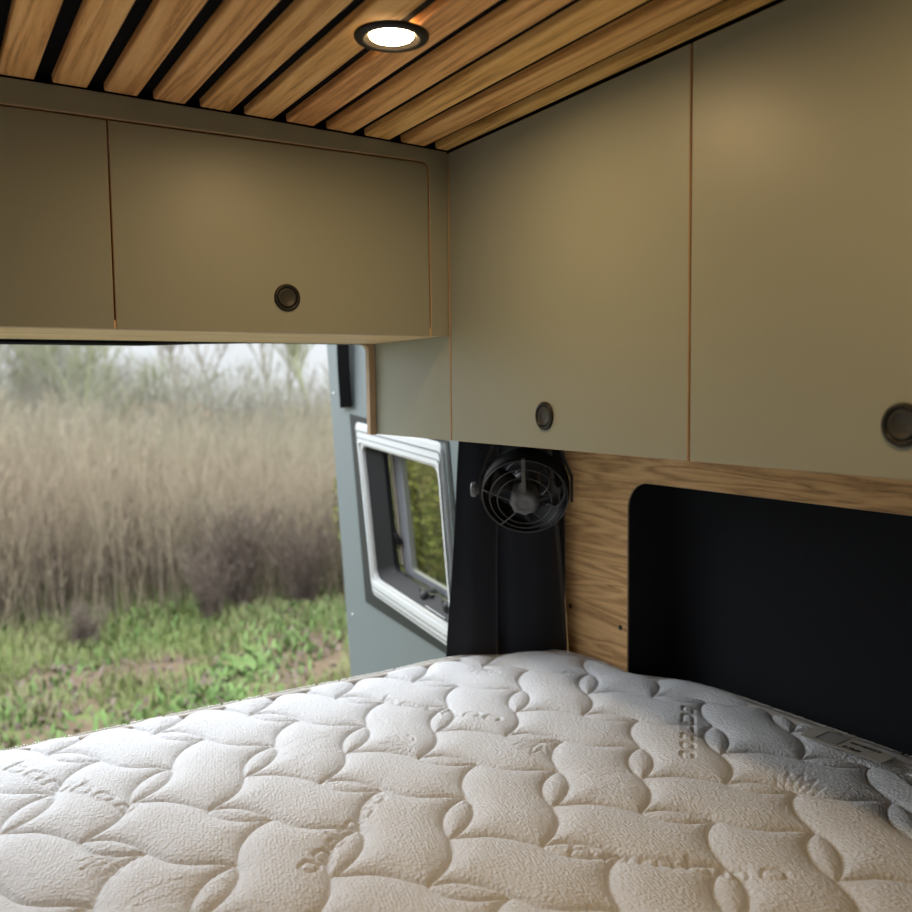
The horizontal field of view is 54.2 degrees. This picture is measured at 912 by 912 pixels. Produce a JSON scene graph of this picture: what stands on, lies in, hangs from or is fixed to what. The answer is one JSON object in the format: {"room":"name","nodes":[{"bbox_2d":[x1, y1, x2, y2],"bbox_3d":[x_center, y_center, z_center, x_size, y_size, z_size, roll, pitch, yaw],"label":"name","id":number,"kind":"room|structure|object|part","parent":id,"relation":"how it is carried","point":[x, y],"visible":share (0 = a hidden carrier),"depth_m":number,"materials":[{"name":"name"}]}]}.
{"room":"vehicle interior","nodes":[
{"label":"vehicle interior","id":0,"kind":"room"},
{"bbox_2d":[24,339,564,593],"bbox_3d":[-0.798,0.513,1.534,2.760,2.080,0.136,-3,5,-31],"label":"wall","id":1,"kind":"structure","parent":0,"point":[556,453],"depth_m":2.07,"materials":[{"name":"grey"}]},
{"bbox_2d":[0,339,371,345],"bbox_3d":[-0.898,-0.196,1.475,2.000,0.019,0.009,-3,5,-31],"label":"trim","id":2,"kind":"structure","parent":1,"relation":"attached to","point":[2,341],"depth_m":1.63,"materials":[{"name":"black rubber"}]},
{"bbox_2d":[327,344,457,678],"bbox_3d":[-0.160,0.448,2.538,0.058,1.960,0.898,-3,5,-31],"label":"door","id":3,"kind":"structure","parent":1,"relation":"in","point":[377,642],"depth_m":2.70,"materials":[{"name":"grey light blue-grey paint"}]},
{"bbox_2d":[337,345,351,407],"bbox_3d":[-0.335,-0.307,2.674,0.012,0.326,0.095,-3,5,-31],"label":"recessed door slot","id":4,"kind":"object","parent":3,"relation":"hanging from","point":[343,367],"visible":0.58,"depth_m":2.68,"materials":[{"name":"black"}]},
{"bbox_2d":[349,414,454,653],"bbox_3d":[-0.114,0.194,2.452,0.097,0.608,0.672,-3,5,-31],"label":"window","id":5,"kind":"structure","parent":3,"relation":"attached to","point":[417,607],"depth_m":2.56,"materials":[{"name":"grey"}]},
{"bbox_3d":[-0.175,0.148,2.602,0.006,0.330,0.072,-3,5,-31],"label":"blind rail","id":6,"kind":"part","parent":5,"relation":"part of","materials":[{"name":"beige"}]},
{"bbox_3d":[-0.196,0.154,2.601,0.025,0.356,0.103,-5,6,-42],"label":"stay arm","id":7,"kind":"part","parent":5,"relation":"part of","materials":[{"name":"black plastic"}]},
{"bbox_3d":[-0.055,0.181,2.431,0.016,0.420,0.492,-3,5,-31],"label":"sash","id":8,"kind":"part","parent":5,"relation":"part of","materials":[{"name":"grey"}]},
{"bbox_2d":[446,441,566,657],"bbox_3d":[0.118,0.177,2.006,0.287,0.625,0.094,-3,5,-31],"label":"curtain","id":9,"kind":"object","parent":1,"relation":"hanging from","point":[507,596],"visible":0.62,"depth_m":2.01,"materials":[{"name":"black fabric"}]},
{"bbox_2d":[0,0,784,153],"bbox_3d":[0.286,-0.404,-0.370,2.750,0.070,4.320,-3,5,-31],"label":"ceiling","id":10,"kind":"structure","parent":0,"point":[484,67],"depth_m":1.10,"materials":[{"name":"brown wood"}]},
{"bbox_2d":[0,77,448,343],"bbox_3d":[-0.803,-0.340,1.245,1.659,0.329,0.314,-3,5,-31],"label":"upper cabinet","id":11,"kind":"object","parent":10,"relation":"attached to","point":[153,221],"visible":1,"depth_m":1.33,"materials":[{"name":"grey laminate"}]},
{"bbox_3d":[-0.712,-0.313,1.132,0.513,0.290,0.016,-3,5,-31],"label":"door","id":12,"kind":"part","parent":11,"relation":"part of","materials":[{"name":"grey laminate"}]},
{"bbox_3d":[-0.270,-0.339,1.397,0.513,0.290,0.016,-3,5,-31],"label":"door","id":13,"kind":"part","parent":11,"relation":"part of","materials":[{"name":"grey laminate"}]},
{"bbox_3d":[-0.264,-0.248,1.395,0.042,0.042,0.004,-3,5,-31],"label":"knob","id":14,"kind":"part","parent":11,"relation":"part of","materials":[{"name":"brown metal"}]},
{"bbox_2d":[354,20,428,52],"bbox_3d":[-0.075,-0.489,1.042,0.088,0.006,0.088,-3,5,-31],"label":"recessed light","id":15,"kind":"object","parent":10,"relation":"in","point":[387,36],"visible":1,"depth_m":1.03,"materials":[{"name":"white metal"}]},
{"bbox_2d":[370,29,412,45],"bbox_3d":[-0.075,-0.490,1.042,0.052,0.002,0.052,1,5,18],"label":"diffuser","id":16,"kind":"object","parent":15,"relation":"attached to","point":[378,37],"depth_m":1.04,"materials":[{"name":"white plastic"}]},
{"bbox_2d":[564,450,911,757],"bbox_3d":[1.385,0.557,0.363,0.156,2.000,4.122,-3,5,-31],"label":"wall","id":17,"kind":"structure","parent":0,"point":[790,591],"depth_m":1.75,"materials":[{"name":"brown wood"}]},
{"bbox_2d":[361,0,911,480],"bbox_3d":[0.585,-0.237,0.986,0.495,0.495,2.208,-3,5,-31],"label":"upper cabinet","id":18,"kind":"object","parent":17,"relation":"attached to","point":[701,251],"visible":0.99,"depth_m":1.05,"materials":[{"name":"grey laminate"}]},
{"bbox_3d":[-0.085,-0.283,1.685,0.016,0.494,0.311,-3,5,-31],"label":"panel","id":19,"kind":"part","parent":18,"relation":"part of","materials":[{"name":"grey laminate"}]},
{"bbox_2d":[470,444,573,532],"bbox_3d":[0.131,0.056,1.718,0.171,0.190,0.156,-3,5,-31],"label":"fan","id":20,"kind":"object","parent":18,"relation":"attached to","point":[521,513],"visible":1,"depth_m":1.71,"materials":[{"name":"black plastic"}]},
{"bbox_3d":[0.040,0.065,1.736,0.023,0.029,0.029,0,4,9],"label":"pivot knob","id":21,"kind":"part","parent":20,"relation":"part of","materials":[{"name":"grey"}]},
{"bbox_3d":[0.090,0.051,1.720,0.057,0.068,0.017,-1,4,0],"label":"blade","id":22,"kind":"part","parent":20,"relation":"part of","materials":[{"name":"black plastic"}]},
{"bbox_3d":[0.124,0.102,1.756,0.030,0.060,0.059,-4,6,-40],"label":"blade","id":23,"kind":"part","parent":20,"relation":"part of","materials":[{"name":"black plastic"}]},
{"bbox_3d":[0.136,0.062,1.728,0.056,0.066,0.059,0,4,9],"label":"motor","id":24,"kind":"part","parent":20,"relation":"part of","materials":[{"name":"black plastic"}]},
{"bbox_3d":[0.142,0.026,1.695,0.068,0.047,0.032,-3,5,-31],"label":"blade","id":25,"kind":"part","parent":20,"relation":"part of","materials":[{"name":"black plastic"}]},
{"bbox_3d":[0.182,0.078,1.719,0.048,0.046,0.055,-1,4,-7],"label":"blade","id":26,"kind":"part","parent":20,"relation":"part of","materials":[{"name":"black plastic"}]},
{"bbox_3d":[0.131,-0.060,1.327,0.004,0.042,0.042,-3,5,-31],"label":"knob","id":27,"kind":"part","parent":18,"relation":"part of","materials":[{"name":"brown metal"}]},
{"bbox_3d":[0.141,-0.257,1.310,0.016,0.494,0.560,-3,5,-31],"label":"door","id":28,"kind":"part","parent":18,"relation":"part of","materials":[{"name":"grey laminate"}]},
{"bbox_3d":[0.432,-0.223,0.829,0.016,0.494,0.560,-3,5,-31],"label":"door","id":29,"kind":"part","parent":18,"relation":"part of","materials":[{"name":"grey laminate"}]},
{"bbox_3d":[0.423,-0.029,0.845,0.004,0.042,0.042,-3,5,-31],"label":"knob","id":30,"kind":"part","parent":18,"relation":"part of","materials":[{"name":"brown metal"}]},
{"bbox_3d":[0.321,1.648,-0.218,2.760,0.060,4.300,-3,5,-31],"label":"floor","id":31,"kind":"structure","parent":0,"visible":0},
{"bbox_3d":[-0.269,1.133,0.642,2.425,0.850,2.040,-3,5,-31],"label":"bed base","id":32,"kind":"object","parent":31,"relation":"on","visible":0},
{"bbox_2d":[0,650,911,911],"bbox_3d":[-0.249,0.627,0.670,2.513,0.163,2.046,-3,5,-31],"label":"mattress","id":33,"kind":"object","parent":32,"relation":"on","point":[529,781],"visible":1,"depth_m":1.29,"materials":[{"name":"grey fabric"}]},
{"label":"outside","id":34,"kind":"structure","parent":0,"visible":0},
{"bbox_2d":[0,408,438,748],"bbox_3d":[-33.547,-0.865,55.749,240.000,1.786,190.000,-3,5,-31],"label":"ground","id":35,"kind":"structure","parent":34,"point":[336,657],"depth_m":7.07,"materials":[{"name":"plant"}]},
{"bbox_2d":[0,344,70,423],"bbox_3d":[-15.237,-2.875,31.001,4.020,5.817,4.380,3,6,40],"label":"bare tree","id":36,"kind":"object","parent":35,"relation":"on","point":[8,363],"visible":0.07,"depth_m":30.81,"materials":[{"name":"plant"}]},
{"bbox_2d":[0,344,108,418],"bbox_3d":[-11.619,-3.065,25.082,4.259,7.142,3.664,-3,5,-31],"label":"bare tree","id":37,"kind":"object","parent":35,"relation":"on","point":[18,354],"visible":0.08,"depth_m":24.53,"materials":[{"name":"plant"}]},
{"bbox_2d":[47,596,111,648],"bbox_3d":[-3.315,1.475,7.884,0.608,0.459,0.582,-3,5,-31],"label":"bush","id":38,"kind":"object","parent":35,"relation":"on","point":[87,631],"visible":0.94,"depth_m":7.83,"materials":[{"name":"brown plant"}]},
{"bbox_2d":[24,345,170,444],"bbox_3d":[-9.426,-2.899,22.429,3.931,7.051,3.788,-3,5,-31],"label":"bare tree","id":39,"kind":"object","parent":35,"relation":"on","point":[90,348],"visible":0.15,"depth_m":22.15,"materials":[{"name":"plant"}]},
{"bbox_2d":[157,345,185,426],"bbox_3d":[-10.956,-5.867,33.558,4.301,11.504,5.237,0,4,5],"label":"bare tree","id":40,"kind":"object","parent":35,"relation":"on","point":[168,347],"visible":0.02,"depth_m":34.22,"materials":[{"name":"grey plant"}]},
{"bbox_2d":[0,561,348,750],"bbox_3d":[-1.955,1.573,7.965,9.051,0.253,8.584,-3,5,-31],"label":"weeds","id":41,"kind":"object","parent":35,"relation":"on","point":[239,691],"visible":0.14,"depth_m":7.16,"materials":[{"name":"green plant"}]},
{"bbox_2d":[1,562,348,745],"bbox_3d":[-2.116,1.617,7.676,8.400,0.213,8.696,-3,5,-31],"label":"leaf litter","id":42,"kind":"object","parent":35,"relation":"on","point":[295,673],"visible":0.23,"depth_m":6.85,"materials":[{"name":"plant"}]},
{"bbox_2d":[156,344,227,428],"bbox_3d":[-12.380,-6.467,42.493,5.364,11.416,5.057,-3,5,-31],"label":"bare tree","id":43,"kind":"object","parent":35,"relation":"on","point":[196,345],"visible":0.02,"depth_m":42.06,"materials":[{"name":"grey plant"}]},
{"bbox_2d":[154,538,254,623],"bbox_3d":[-2.317,1.157,8.442,0.957,0.856,0.964,-1,4,-6],"label":"bush","id":44,"kind":"object","parent":35,"relation":"on","point":[212,596],"visible":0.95,"depth_m":8.43,"materials":[{"name":"brown plant"}]},
{"bbox_2d":[0,344,429,469],"bbox_3d":[-10.029,-2.035,30.389,35.792,4.444,21.041,-2,5,-18],"label":"trees","id":45,"kind":"object","parent":35,"relation":"on","point":[195,399],"visible":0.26,"depth_m":25.03,"materials":[{"name":"beige plant"}]},
{"bbox_2d":[0,384,434,548],"bbox_3d":[-5.693,-0.211,16.930,19.943,2.548,11.660,-2,5,-17],"label":"weeds","id":46,"kind":"object","parent":35,"relation":"on","point":[127,424],"visible":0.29,"depth_m":15.30,"materials":[{"name":"beige plant"}]},
{"bbox_2d":[0,407,443,632],"bbox_3d":[-3.366,0.452,10.402,11.911,2.174,5.775,-2,5,-18],"label":"dry grass","id":47,"kind":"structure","parent":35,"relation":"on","point":[15,482],"depth_m":9.23,"materials":[{"name":"beige plant"}]},
{"bbox_2d":[0,486,443,624],"bbox_3d":[-3.229,0.975,9.571,10.207,1.202,3.514,-2,5,-19],"label":"thicket","id":48,"kind":"object","parent":35,"relation":"on","point":[116,509],"visible":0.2,"depth_m":9.21,"materials":[{"name":"brown plant"}]},
{"bbox_2d":[0,536,447,748],"bbox_3d":[-2.516,1.563,7.905,10.064,0.302,9.719,-2,5,-20],"label":"grass","id":49,"kind":"structure","parent":35,"relation":"on","point":[52,652],"depth_m":7.77,"materials":[{"name":"green plant"}]},
{"bbox_2d":[160,475,304,609],"bbox_3d":[-2.047,0.877,8.840,1.195,1.318,1.201,1,5,24],"label":"bush","id":50,"kind":"object","parent":35,"relation":"on","point":[240,593],"visible":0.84,"depth_m":8.78,"materials":[{"name":"brown plant"}]},
{"bbox_2d":[213,392,289,450],"bbox_3d":[-6.508,-1.065,28.393,2.797,2.398,3.187,2,5,33],"label":"bush","id":51,"kind":"object","parent":35,"relation":"on","point":[240,392],"visible":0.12,"depth_m":28.12,"materials":[{"name":"brown plant"}]},
{"bbox_2d":[248,343,273,443],"bbox_3d":[-8.418,-6.046,37.484,4.425,11.097,4.687,-3,5,-31],"label":"bare tree","id":52,"kind":"object","parent":35,"relation":"on","point":[263,357],"visible":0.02,"depth_m":37.44,"materials":[{"name":"plant"}]},
{"bbox_2d":[273,344,304,425],"bbox_3d":[-8.710,-7.060,45.261,4.360,12.184,4.594,-3,5,-31],"label":"bare tree","id":53,"kind":"object","parent":35,"relation":"on","point":[302,348],"visible":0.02,"depth_m":45.04,"materials":[{"name":"plant"}]},
{"bbox_2d":[243,512,342,604],"bbox_3d":[-1.580,1.033,8.995,1.162,0.991,1.101,0,4,4],"label":"bush","id":54,"kind":"object","parent":35,"relation":"on","point":[302,590],"visible":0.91,"depth_m":8.94,"materials":[{"name":"brown plant"}]},
{"bbox_2d":[284,344,316,447],"bbox_3d":[-5.764,-4.569,28.900,2.662,9.410,4.090,-1,4,-9],"label":"bare tree","id":55,"kind":"object","parent":35,"relation":"on","point":[293,351],"visible":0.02,"depth_m":29.09,"materials":[{"name":"plant"}]},
{"bbox_2d":[331,453,446,596],"bbox_3d":[-0.285,0.454,9.262,2.013,2.132,2.024,-3,5,-31],"label":"leafy bush","id":56,"kind":"object","parent":35,"relation":"on","point":[421,553],"visible":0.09,"depth_m":8.81,"materials":[{"name":"green plant"}]}
]}

